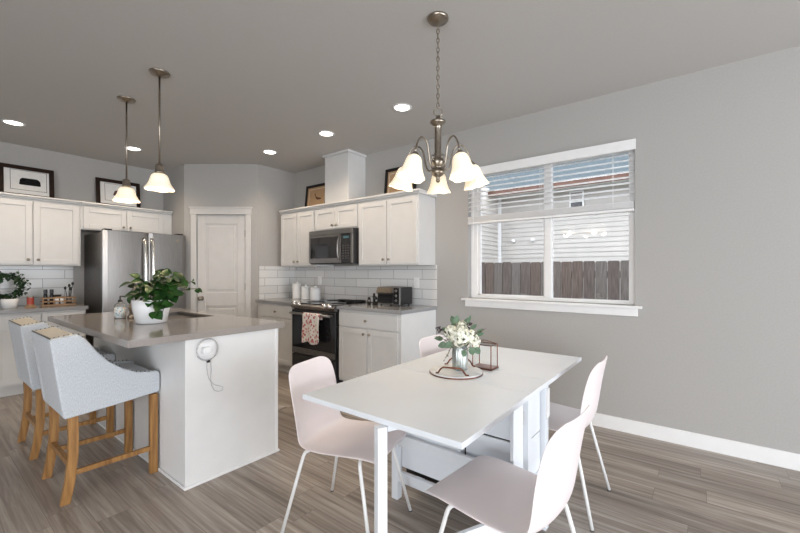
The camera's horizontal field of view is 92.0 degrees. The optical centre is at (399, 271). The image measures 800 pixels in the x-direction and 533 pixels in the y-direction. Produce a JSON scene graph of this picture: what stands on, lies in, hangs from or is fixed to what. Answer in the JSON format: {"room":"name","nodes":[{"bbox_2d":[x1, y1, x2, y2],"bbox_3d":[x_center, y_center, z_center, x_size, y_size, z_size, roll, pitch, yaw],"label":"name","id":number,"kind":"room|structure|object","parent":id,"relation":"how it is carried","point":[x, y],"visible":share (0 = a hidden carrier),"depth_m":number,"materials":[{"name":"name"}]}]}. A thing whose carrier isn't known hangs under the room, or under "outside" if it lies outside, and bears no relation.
{"room":"kitchen dining area","nodes":[
{"label":"kitchen dining area","id":0,"kind":"room"},
{"bbox_2d":[0,142,162,306],"bbox_3d":[-5.220,-0.090,3.452,0.120,2.740,8.045,0,0,38],"label":"wall","id":1,"kind":"structure","parent":0,"point":[74,176],"depth_m":4.86,"materials":[{"name":"paint"}]},
{"bbox_2d":[0,266,72,305],"bbox_3d":[-4.661,0.152,4.066,0.010,0.465,1.900,0,0,38],"label":"tile backsplash","id":2,"kind":"structure","parent":1,"relation":"attached to","point":[41,278],"depth_m":4.57,"materials":[{"name":"white tile"}]},
{"bbox_2d":[0,278,8,287],"bbox_3d":[-4.439,0.120,4.337,0.008,0.115,0.070,0,0,38],"label":"wall outlet","id":3,"kind":"object","parent":2,"relation":"attached to","point":[5,284],"visible":0.63,"depth_m":4.33,"materials":[{"name":"white plastic"}]},
{"bbox_2d":[0,192,81,265],"bbox_3d":[-4.215,-0.460,4.353,0.359,0.775,0.911,0,0,38],"label":"upper cabinet","id":4,"kind":"object","parent":1,"relation":"attached to","point":[34,230],"visible":1,"depth_m":4.32,"materials":[{"name":"paint"}]},
{"bbox_2d":[0,162,54,197],"bbox_3d":[-4.293,-1.032,4.445,0.058,0.368,0.470,0,0,38],"label":"framed picture","id":5,"kind":"object","parent":4,"relation":"on","point":[17,179],"visible":0.92,"depth_m":4.44,"materials":[{"name":"white paper"}]},
{"bbox_2d":[4,167,48,196],"bbox_3d":[-4.297,-1.032,4.448,0.032,0.279,0.380,0,0,38],"label":"print","id":6,"kind":"object","parent":5,"relation":"attached to","point":[17,180],"depth_m":4.44,"materials":[{"name":"white paper"}]},
{"bbox_2d":[81,201,172,234],"bbox_3d":[-3.625,-0.679,5.113,0.359,0.335,1.011,0,0,38],"label":"upper cabinet","id":7,"kind":"object","parent":1,"relation":"attached to","point":[95,217],"visible":0.88,"depth_m":4.96,"materials":[{"name":"paint"}]},
{"bbox_2d":[95,177,140,207],"bbox_3d":[-3.749,-1.035,5.146,0.059,0.373,0.495,0,0,38],"label":"framed picture","id":8,"kind":"object","parent":7,"relation":"on","point":[106,189],"visible":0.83,"depth_m":5.07,"materials":[{"name":"brown wood"}]},
{"bbox_2d":[100,181,136,206],"bbox_3d":[-3.753,-1.035,5.149,0.032,0.284,0.405,0,0,38],"label":"print","id":9,"kind":"object","parent":8,"relation":"attached to","point":[108,189],"depth_m":5.08,"materials":[{"name":"white paper"}]},
{"bbox_2d":[163,164,183,234],"bbox_3d":[-3.152,-0.090,5.457,0.685,2.740,0.100,0,0,38],"label":"wall","id":10,"kind":"structure","parent":0,"point":[172,201],"depth_m":5.36,"materials":[{"name":"paint"}]},
{"bbox_2d":[184,164,257,318],"bbox_3d":[-2.419,-0.090,5.270,0.988,2.740,0.100,0,0,-1],"label":"wall","id":11,"kind":"structure","parent":0,"point":[205,185],"depth_m":5.22,"materials":[{"name":"paint"}]},
{"bbox_2d":[197,215,244,316],"bbox_3d":[-2.414,0.248,5.205,0.652,2.039,0.110,0,0,-1],"label":"door","id":12,"kind":"structure","parent":11,"relation":"in","point":[220,238],"depth_m":5.23,"materials":[{"name":"paint"}]},
{"bbox_2d":[189,207,252,317],"bbox_3d":[-2.417,0.201,5.203,0.840,2.158,0.034,0,0,-1],"label":"trim","id":13,"kind":"structure","parent":11,"relation":"attached to","point":[194,211],"depth_m":5.20,"materials":[{"name":"paint"}]},
{"bbox_2d":[258,164,293,298],"bbox_3d":[-1.781,-0.090,5.497,0.100,2.740,0.595,0,0,38],"label":"wall","id":14,"kind":"structure","parent":0,"point":[275,186],"depth_m":5.40,"materials":[{"name":"paint"}]},
{"bbox_2d":[259,266,293,298],"bbox_3d":[-1.736,0.147,5.465,0.010,0.455,0.570,0,0,38],"label":"tile backsplash","id":15,"kind":"structure","parent":14,"relation":"attached to","point":[274,281],"depth_m":5.43,"materials":[{"name":"white tile"}]},
{"bbox_2d":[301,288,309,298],"bbox_3d":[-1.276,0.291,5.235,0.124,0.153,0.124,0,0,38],"label":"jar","id":16,"kind":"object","parent":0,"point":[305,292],"depth_m":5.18,"materials":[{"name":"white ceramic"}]},
{"bbox_2d":[0,0,799,172],"bbox_3d":[-0.956,-1.510,0.139,10.920,0.100,8.285,0,0,38],"label":"ceiling","id":17,"kind":"structure","parent":0,"point":[247,78],"depth_m":2.66,"materials":[{"name":"paint"}]},
{"bbox_2d":[1,119,25,125],"bbox_3d":[-3.776,-1.457,3.770,0.176,0.006,0.176,0,0,38],"label":"recessed light","id":18,"kind":"object","parent":17,"relation":"in","point":[7,121],"visible":1,"depth_m":3.76,"materials":[{"name":"white"}]},
{"bbox_2d":[4,120,22,124],"bbox_3d":[-3.776,-1.458,3.770,0.132,0.002,0.132,0,0,38],"label":"diffuser","id":19,"kind":"object","parent":18,"relation":"attached to","point":[12,122],"depth_m":3.76,"materials":[{"name":"white"}]},
{"bbox_2d":[112,95,139,202],"bbox_3d":[-2.307,-1.028,3.256,0.190,0.864,0.202,0,0,38],"label":"pendant lamp","id":20,"kind":"object","parent":17,"relation":"hanging from","point":[126,194],"visible":1,"depth_m":3.23,"materials":[{"name":"white glass"}]},
{"bbox_2d":[122,179,130,187],"bbox_3d":[-2.307,-0.750,3.256,0.068,0.071,0.068,0,0,38],"label":"socket","id":21,"kind":"object","parent":20,"relation":"attached to","point":[126,182],"depth_m":3.23,"materials":[{"name":"silver metal"}]},
{"bbox_2d":[124,146,141,150],"bbox_3d":[-3.152,-1.457,4.565,0.176,0.006,0.176,0,0,38],"label":"recessed light","id":22,"kind":"object","parent":17,"relation":"in","point":[132,148],"visible":0.94,"depth_m":4.55,"materials":[{"name":"white"}]},
{"bbox_2d":[143,68,174,191],"bbox_3d":[-1.759,-1.030,2.824,0.190,0.859,0.202,0,0,38],"label":"pendant lamp","id":23,"kind":"object","parent":17,"relation":"hanging from","point":[158,181],"visible":1,"depth_m":2.81,"materials":[{"name":"white glass"}]},
{"bbox_2d":[154,164,164,173],"bbox_3d":[-1.759,-0.754,2.824,0.068,0.071,0.068,0,0,38],"label":"socket","id":24,"kind":"object","parent":23,"relation":"attached to","point":[159,168],"depth_m":2.80,"materials":[{"name":"silver metal"}]},
{"bbox_2d":[262,150,276,153],"bbox_3d":[-1.583,-1.457,4.694,0.176,0.006,0.176,0,0,38],"label":"recessed light","id":25,"kind":"object","parent":17,"relation":"in","point":[263,151],"visible":1,"depth_m":4.70,"materials":[{"name":"white"}]},
{"bbox_2d":[318,130,334,136],"bbox_3d":[-0.777,-1.457,4.068,0.176,0.006,0.176,0,0,38],"label":"recessed light","id":26,"kind":"object","parent":17,"relation":"in","point":[324,133],"visible":1,"depth_m":4.06,"materials":[{"name":"white"}]},
{"bbox_2d":[320,132,332,135],"bbox_3d":[-0.777,-1.458,4.068,0.132,0.002,0.132,0,0,38],"label":"diffuser","id":27,"kind":"object","parent":26,"relation":"attached to","point":[321,133],"depth_m":4.07,"materials":[{"name":"white"}]},
{"bbox_2d":[392,103,411,111],"bbox_3d":[0.020,-1.457,3.423,0.176,0.006,0.176,0,0,38],"label":"recessed light","id":28,"kind":"object","parent":17,"relation":"in","point":[400,107],"visible":1,"depth_m":3.42,"materials":[{"name":"white"}]},
{"bbox_2d":[395,105,409,110],"bbox_3d":[0.020,-1.458,3.423,0.132,0.002,0.132,0,0,38],"label":"diffuser","id":29,"kind":"object","parent":28,"relation":"attached to","point":[397,107],"depth_m":3.43,"materials":[{"name":"white"}]},
{"bbox_2d":[388,11,488,193],"bbox_3d":[0.203,-0.969,2.209,0.587,0.980,0.588,0,0,38],"label":"chandelier","id":30,"kind":"object","parent":17,"relation":"hanging from","point":[463,168],"visible":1,"depth_m":2.19,"materials":[{"name":"white glass"}]},
{"bbox_2d":[0,370,799,532],"bbox_3d":[-0.956,1.330,0.139,10.920,0.100,8.285,0,0,38],"label":"floor","id":31,"kind":"structure","parent":0,"point":[657,486],"depth_m":2.22,"materials":[{"name":"wood"}]},
{"bbox_2d":[0,309,85,397],"bbox_3d":[-4.062,0.853,4.306,0.659,0.855,0.755,0,0,38],"label":"base cabinet","id":32,"kind":"object","parent":31,"relation":"on","point":[11,384],"visible":0.16,"depth_m":3.95,"materials":[{"name":"paint"}]},
{"bbox_2d":[8,317,115,460],"bbox_3d":[-2.563,0.810,2.936,0.500,0.939,0.534,0,0,38],"label":"counter stool","id":33,"kind":"object","parent":31,"relation":"on","point":[20,329],"visible":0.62,"depth_m":2.69,"materials":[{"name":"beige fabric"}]},
{"bbox_2d":[31,326,159,506],"bbox_3d":[-1.900,0.810,2.420,0.500,0.939,0.534,0,0,38],"label":"counter stool","id":34,"kind":"object","parent":31,"relation":"on","point":[75,379],"visible":1,"depth_m":2.23,"materials":[{"name":"grey fabric"}]},
{"bbox_2d":[117,363,148,370],"bbox_3d":[-1.848,0.680,2.487,0.384,0.090,0.335,0,0,38],"label":"seat cushion","id":35,"kind":"object","parent":34,"relation":"on","point":[131,366],"depth_m":2.59,"materials":[{"name":"grey fabric"}]},
{"bbox_2d":[84,228,185,345],"bbox_3d":[-3.389,0.378,4.981,0.836,1.765,0.906,0,0,38],"label":"refrigerator","id":36,"kind":"object","parent":31,"relation":"on","point":[110,255],"visible":0.57,"depth_m":4.67,"materials":[{"name":"grey metal"}]},
{"bbox_2d":[48,308,283,490],"bbox_3d":[-1.849,0.820,2.957,1.832,0.920,0.960,0,0,38],"label":"kitchen island","id":37,"kind":"object","parent":31,"relation":"on","point":[205,434],"visible":0.87,"depth_m":2.49,"materials":[{"name":"paint"}]},
{"bbox_2d":[48,308,283,347],"bbox_3d":[-1.849,0.379,2.957,1.832,0.038,0.960,0,0,38],"label":"island countertop","id":38,"kind":"structure","parent":37,"relation":"on","point":[124,332],"depth_m":2.55,"materials":[{"name":"grey stone"}]},
{"bbox_2d":[114,296,125,318],"bbox_3d":[-2.176,0.272,3.002,0.078,0.176,0.078,0,0,38],"label":"soap dispenser","id":39,"kind":"object","parent":38,"relation":"on","point":[119,312],"visible":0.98,"depth_m":2.98,"materials":[{"name":"clear glass"}]},
{"bbox_2d":[127,287,153,318],"bbox_3d":[-2.068,0.229,3.079,0.100,0.261,0.198,0,0,38],"label":"kitchen faucet","id":40,"kind":"object","parent":38,"relation":"on","point":[130,315],"visible":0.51,"depth_m":3.00,"materials":[{"name":"silver metal"}]},
{"bbox_2d":[119,268,201,323],"bbox_3d":[-1.717,0.166,2.752,0.492,0.386,0.398,0,0,38],"label":"potted plant","id":41,"kind":"object","parent":38,"relation":"on","point":[148,310],"visible":1,"depth_m":2.69,"materials":[{"name":"green plant"}]},
{"bbox_2d":[168,312,209,319],"bbox_3d":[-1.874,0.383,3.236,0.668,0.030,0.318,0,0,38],"label":"sink","id":42,"kind":"object","parent":38,"relation":"in","point":[172,315],"depth_m":3.38,"materials":[{"name":"grey metal"}]},
{"bbox_2d":[197,342,215,356],"bbox_3d":[-1.182,0.472,2.360,0.008,0.076,0.110,0,0,38],"label":"wall outlet","id":43,"kind":"object","parent":37,"relation":"attached to","point":[212,345],"visible":0.68,"depth_m":2.35,"materials":[{"name":"white plastic"}]},
{"bbox_2d":[196,338,222,391],"bbox_3d":[-1.156,0.576,2.361,0.037,0.347,0.172,0,0,38],"label":"cable","id":44,"kind":"object","parent":37,"relation":"hanging from","point":[205,350],"visible":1,"depth_m":2.34,"materials":[{"name":"white plastic"}]},
{"bbox_2d":[258,302,293,372],"bbox_3d":[-1.440,0.843,5.190,0.794,0.874,0.659,0,0,38],"label":"base cabinet","id":45,"kind":"object","parent":31,"relation":"on","point":[267,311],"visible":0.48,"depth_m":4.86,"materials":[{"name":"paint"}]},
{"bbox_2d":[255,297,323,304],"bbox_3d":[-1.433,0.387,5.188,0.806,0.037,0.634,0,0,38],"label":"countertop","id":46,"kind":"structure","parent":45,"relation":"on","point":[285,301],"depth_m":5.01,"materials":[{"name":"grey stone"}]},
{"bbox_2d":[292,282,301,298],"bbox_3d":[-1.428,0.250,5.365,0.136,0.235,0.136,0,0,38],"label":"canister","id":47,"kind":"object","parent":46,"relation":"on","point":[296,287],"visible":0.95,"depth_m":5.31,"materials":[{"name":"white ceramic"}]},
{"bbox_2d":[301,284,310,298],"bbox_3d":[-1.276,0.267,5.235,0.128,0.200,0.128,0,0,38],"label":"canister","id":48,"kind":"object","parent":46,"relation":"on","point":[305,290],"visible":0.89,"depth_m":5.18,"materials":[{"name":"white ceramic"}]},
{"bbox_2d":[310,286,320,299],"bbox_3d":[-1.117,0.275,5.098,0.140,0.185,0.140,0,0,38],"label":"canister","id":49,"kind":"object","parent":46,"relation":"on","point":[315,293],"visible":0.98,"depth_m":5.04,"materials":[{"name":"white ceramic"}]},
{"bbox_2d":[289,299,371,383],"bbox_3d":[-0.830,0.796,4.670,0.771,0.908,0.710,0,0,38],"label":"stove","id":50,"kind":"object","parent":31,"relation":"on","point":[327,346],"visible":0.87,"depth_m":4.38,"materials":[{"name":"black metal"}]},
{"bbox_2d":[302,312,322,344],"bbox_3d":[-0.995,0.639,4.358,0.302,0.350,0.062,0,0,38],"label":"dish towel","id":51,"kind":"object","parent":50,"relation":"hanging from","point":[310,323],"visible":0.99,"depth_m":4.33,"materials":[{"name":"fabric"}]},
{"bbox_2d":[291,299,371,305],"bbox_3d":[-0.814,0.368,4.691,0.771,0.012,0.642,0,0,38],"label":"cooktop","id":52,"kind":"object","parent":50,"relation":"in","point":[332,302],"depth_m":4.58,"materials":[{"name":"black glass"}]},
{"bbox_2d":[345,300,365,302],"bbox_3d":[-0.573,0.341,4.592,0.243,0.040,0.374,0,0,38],"label":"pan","id":53,"kind":"object","parent":50,"relation":"on","point":[348,301],"visible":0.99,"depth_m":4.54,"materials":[{"name":"metal"}]},
{"bbox_2d":[280,356,411,532],"bbox_3d":[-0.261,0.875,1.955,0.516,0.811,0.469,0,0,23],"label":"shell chair","id":54,"kind":"object","parent":31,"relation":"on","point":[321,429],"visible":0.8,"depth_m":1.97,"materials":[{"name":"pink plastic"}]},
{"bbox_2d":[339,309,435,381],"bbox_3d":[-0.154,0.843,4.191,0.864,0.874,0.659,0,0,38],"label":"base cabinet","id":55,"kind":"object","parent":31,"relation":"on","point":[369,342],"visible":0.7,"depth_m":3.93,"materials":[{"name":"paint"}]},
{"bbox_2d":[337,302,436,314],"bbox_3d":[-0.144,0.387,4.187,0.897,0.037,0.634,0,0,38],"label":"countertop","id":56,"kind":"structure","parent":55,"relation":"on","point":[384,308],"depth_m":4.00,"materials":[{"name":"grey stone"}]},
{"bbox_2d":[376,286,411,305],"bbox_3d":[-0.065,0.265,4.251,0.310,0.204,0.266,0,0,38],"label":"toaster oven","id":57,"kind":"object","parent":56,"relation":"on","point":[393,295],"visible":1,"depth_m":4.16,"materials":[{"name":"black metal"}]},
{"bbox_2d":[419,334,449,357],"bbox_3d":[0.422,0.875,2.668,0.516,0.811,0.469,0,0,38],"label":"shell chair","id":58,"kind":"object","parent":31,"relation":"on","point":[428,346],"visible":0.18,"depth_m":2.80,"materials":[{"name":"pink plastic"}]},
{"bbox_2d":[303,344,580,532],"bbox_3d":[0.347,0.910,2.060,0.796,0.740,1.589,0,0,38],"label":"table","id":59,"kind":"object","parent":31,"relation":"on","point":[503,413],"visible":0.7,"depth_m":1.77,"materials":[{"name":"white paint"}]},
{"bbox_2d":[429,358,482,379],"bbox_3d":[0.301,0.512,2.074,0.286,0.054,0.286,0,0,38],"label":"round tray","id":60,"kind":"object","parent":59,"relation":"on","point":[446,371],"visible":0.88,"depth_m":2.01,"materials":[{"name":"white ceramic"}]},
{"bbox_2d":[434,315,483,370],"bbox_3d":[0.319,0.379,2.076,0.273,0.295,0.149,0,0,-22],"label":"flower vase","id":61,"kind":"object","parent":60,"relation":"on","point":[462,331],"visible":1,"depth_m":2.06,"materials":[{"name":"clear glass"}]},
{"bbox_2d":[452,345,467,370],"bbox_3d":[0.325,0.460,2.088,0.084,0.133,0.084,0,0,38],"label":"jar","id":62,"kind":"object","parent":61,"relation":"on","point":[459,357],"depth_m":2.05,"materials":[{"name":"clear glass"}]},
{"bbox_2d":[472,340,498,370],"bbox_3d":[0.478,0.460,2.171,0.122,0.159,0.096,0,0,38],"label":"glass lantern","id":63,"kind":"object","parent":59,"relation":"on","point":[488,367],"visible":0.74,"depth_m":2.16,"materials":[{"name":"orange metal"}]},
{"bbox_2d":[425,405,589,532],"bbox_3d":[0.405,0.875,1.443,0.516,0.811,0.469,0,0,43],"label":"shell chair","id":64,"kind":"object","parent":31,"relation":"on","point":[503,496],"visible":1,"depth_m":1.35,"materials":[{"name":"white plastic"}]},
{"bbox_2d":[548,356,610,532],"bbox_3d":[0.897,0.875,2.231,0.516,0.811,0.469,0,0,38],"label":"shell chair","id":65,"kind":"object","parent":31,"relation":"on","point":[560,415],"visible":0.58,"depth_m":2.06,"materials":[{"name":"white plastic"}]},
{"bbox_3d":[-4.640,0.853,3.562,0.659,0.855,1.129,0,0,38],"label":"base cabinet","id":66,"kind":"object","parent":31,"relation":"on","visible":0},
{"bbox_2d":[0,304,87,313],"bbox_3d":[-4.402,0.406,3.865,0.644,0.037,1.900,0,0,38],"label":"countertop","id":67,"kind":"structure","parent":66,"relation":"on","point":[20,309],"depth_m":4.16,"materials":[{"name":"grey stone"}]},
{"bbox_2d":[0,271,30,307],"bbox_3d":[-4.200,0.186,4.145,0.142,0.401,0.355,0,0,38],"label":"topiary","id":68,"kind":"object","parent":67,"relation":"on","point":[6,301],"visible":1,"depth_m":4.16,"materials":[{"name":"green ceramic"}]},
{"bbox_2d":[0,298,18,307],"bbox_3d":[-4.197,0.337,4.149,0.142,0.100,0.144,0,0,38],"label":"pot","id":69,"kind":"object","parent":68,"relation":"on","point":[5,302],"depth_m":4.11,"materials":[{"name":"white ceramic"}]},
{"bbox_2d":[24,296,36,306],"bbox_3d":[-4.075,0.329,4.257,0.098,0.116,0.100,0,0,38],"label":"jar candle","id":70,"kind":"object","parent":67,"relation":"on","point":[30,299],"visible":0.96,"depth_m":4.24,"materials":[{"name":"red wax"}]},
{"bbox_2d":[39,296,75,306],"bbox_3d":[-3.939,0.337,4.448,0.120,0.099,0.300,0,0,38],"label":"tray","id":71,"kind":"object","parent":67,"relation":"on","point":[64,297],"visible":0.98,"depth_m":4.40,"materials":[{"name":"brown wood"}]},
{"bbox_2d":[43,289,47,304],"bbox_3d":[-4.007,0.288,4.362,0.037,0.182,0.038,0,0,38],"label":"bottle","id":72,"kind":"object","parent":71,"relation":"in","point":[45,291],"visible":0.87,"depth_m":4.35,"materials":[{"name":"black glass"}]},
{"bbox_2d":[49,289,53,304],"bbox_3d":[-3.974,0.288,4.403,0.037,0.182,0.038,0,0,38],"label":"bottle","id":73,"kind":"object","parent":71,"relation":"in","point":[51,290],"visible":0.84,"depth_m":4.39,"materials":[{"name":"black glass"}]},
{"bbox_2d":[64,282,73,303],"bbox_3d":[-3.882,0.248,4.528,0.060,0.263,0.074,0,0,8],"label":"utensil cup","id":74,"kind":"object","parent":71,"relation":"in","point":[72,283],"visible":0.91,"depth_m":4.51,"materials":[{"name":"grey metal"}]},
{"bbox_2d":[294,46,799,453],"bbox_3d":[1.564,-0.090,3.382,10.680,2.740,0.170,0,0,38],"label":"wall","id":75,"kind":"structure","parent":0,"point":[712,348],"depth_m":2.84,"materials":[{"name":"paint"}]},
{"bbox_2d":[279,205,332,266],"bbox_3d":[-1.289,-0.460,5.263,0.725,0.775,0.359,0,0,38],"label":"upper cabinet","id":76,"kind":"object","parent":75,"relation":"attached to","point":[296,223],"visible":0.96,"depth_m":5.14,"materials":[{"name":"paint"}]},
{"bbox_2d":[305,183,324,206],"bbox_3d":[-1.152,-1.027,5.305,0.450,0.358,0.057,0,0,38],"label":"framed picture","id":77,"kind":"object","parent":76,"relation":"on","point":[315,194],"visible":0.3,"depth_m":5.32,"materials":[{"name":"beige paper"}]},
{"bbox_2d":[313,198,358,230],"bbox_3d":[-0.699,-0.681,4.805,0.767,0.332,0.359,0,0,38],"label":"upper cabinet","id":78,"kind":"object","parent":75,"relation":"attached to","point":[345,213],"visible":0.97,"depth_m":4.66,"materials":[{"name":"paint"}]},
{"bbox_2d":[309,228,358,264],"bbox_3d":[-0.734,-0.300,4.759,0.760,0.410,0.454,0,0,38],"label":"microwave","id":79,"kind":"object","parent":78,"relation":"attached to","point":[334,246],"visible":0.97,"depth_m":4.56,"materials":[{"name":"silver plastic"}]},
{"bbox_2d":[323,149,366,202],"bbox_3d":[-0.693,-1.154,4.824,0.455,0.610,0.322,0,0,38],"label":"duct","id":80,"kind":"object","parent":75,"relation":"attached to","point":[344,169],"visible":0.77,"depth_m":4.70,"materials":[{"name":"paint"}]},
{"bbox_2d":[294,265,436,305],"bbox_3d":[-0.582,0.149,4.936,2.482,0.451,0.010,0,0,38],"label":"tile backsplash","id":81,"kind":"structure","parent":75,"relation":"attached to","point":[338,282],"depth_m":4.80,"materials":[{"name":"white tile"}]},
{"bbox_2d":[318,277,321,284],"bbox_3d":[-1.110,0.120,5.335,0.070,0.115,0.008,0,0,38],"label":"wall outlet","id":82,"kind":"object","parent":81,"relation":"attached to","point":[319,278],"visible":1,"depth_m":5.33,"materials":[{"name":"white plastic"}]},
{"bbox_2d":[414,278,418,287],"bbox_3d":[0.185,0.120,4.328,0.070,0.115,0.008,0,0,38],"label":"wall outlet","id":83,"kind":"object","parent":81,"relation":"attached to","point":[416,280],"visible":1,"depth_m":4.33,"materials":[{"name":"white plastic"}]},
{"bbox_2d":[357,188,436,265],"bbox_3d":[-0.052,-0.460,4.301,0.871,0.775,0.359,0,0,38],"label":"upper cabinet","id":84,"kind":"object","parent":75,"relation":"attached to","point":[396,228],"visible":0.98,"depth_m":4.13,"materials":[{"name":"paint"}]},
{"bbox_2d":[384,166,415,193],"bbox_3d":[0.001,-1.027,4.409,0.450,0.358,0.057,0,0,38],"label":"framed picture","id":85,"kind":"object","parent":84,"relation":"on","point":[390,174],"visible":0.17,"depth_m":4.50,"materials":[{"name":"black wood"}]},
{"bbox_2d":[387,171,412,192],"bbox_3d":[0.004,-1.027,4.413,0.380,0.288,0.033,0,0,38],"label":"print","id":86,"kind":"object","parent":85,"relation":"attached to","point":[390,174],"depth_m":4.50,"materials":[{"name":"brown paper"}]},
{"bbox_2d":[461,298,641,316],"bbox_3d":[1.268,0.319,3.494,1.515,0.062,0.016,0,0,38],"label":"trim","id":87,"kind":"structure","parent":75,"relation":"attached to","point":[506,305],"depth_m":3.39,"materials":[{"name":"white wood"}]},
{"bbox_2d":[471,149,634,304],"bbox_3d":[1.328,-0.387,3.564,1.465,1.301,0.072,0,0,38],"label":"window","id":88,"kind":"structure","parent":75,"relation":"in","point":[476,254],"depth_m":3.51,"materials":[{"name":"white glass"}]},
{"bbox_2d":[468,139,635,249],"bbox_3d":[1.274,-0.632,3.499,1.487,0.825,0.069,0,0,38],"label":"window blind","id":89,"kind":"object","parent":88,"relation":"attached to","point":[626,145],"visible":0.86,"depth_m":3.38,"materials":[{"name":"white plastic"}]},
{"bbox_2d":[591,413,799,470],"bbox_3d":[3.054,1.226,2.107,6.762,0.108,0.014,0,0,38],"label":"baseboard","id":90,"kind":"structure","parent":75,"relation":"attached to","point":[789,460],"depth_m":2.78,"materials":[{"name":"white wood"}]},
{"label":"outside","id":91,"kind":"structure","parent":0,"visible":0},
{"bbox_3d":[4.868,1.730,8.708,21.000,0.100,12.275,0,0,38],"label":"ground","id":92,"kind":"structure","parent":91,"visible":0},
{"bbox_2d":[482,153,628,299],"bbox_3d":[5.582,-1.320,7.997,13.000,6.000,6.520,0,0,38],"label":"neighbor house","id":93,"kind":"structure","parent":92,"relation":"on","point":[600,237],"depth_m":7.13,"materials":[{"name":"white wood"}]},
{"bbox_2d":[482,260,628,300],"bbox_3d":[2.166,0.765,5.504,4.534,1.830,0.150,0,0,38],"label":"wooden fence","id":94,"kind":"object","parent":92,"relation":"on","point":[575,279],"visible":0.23,"depth_m":5.33,"materials":[{"name":"brown wood"}]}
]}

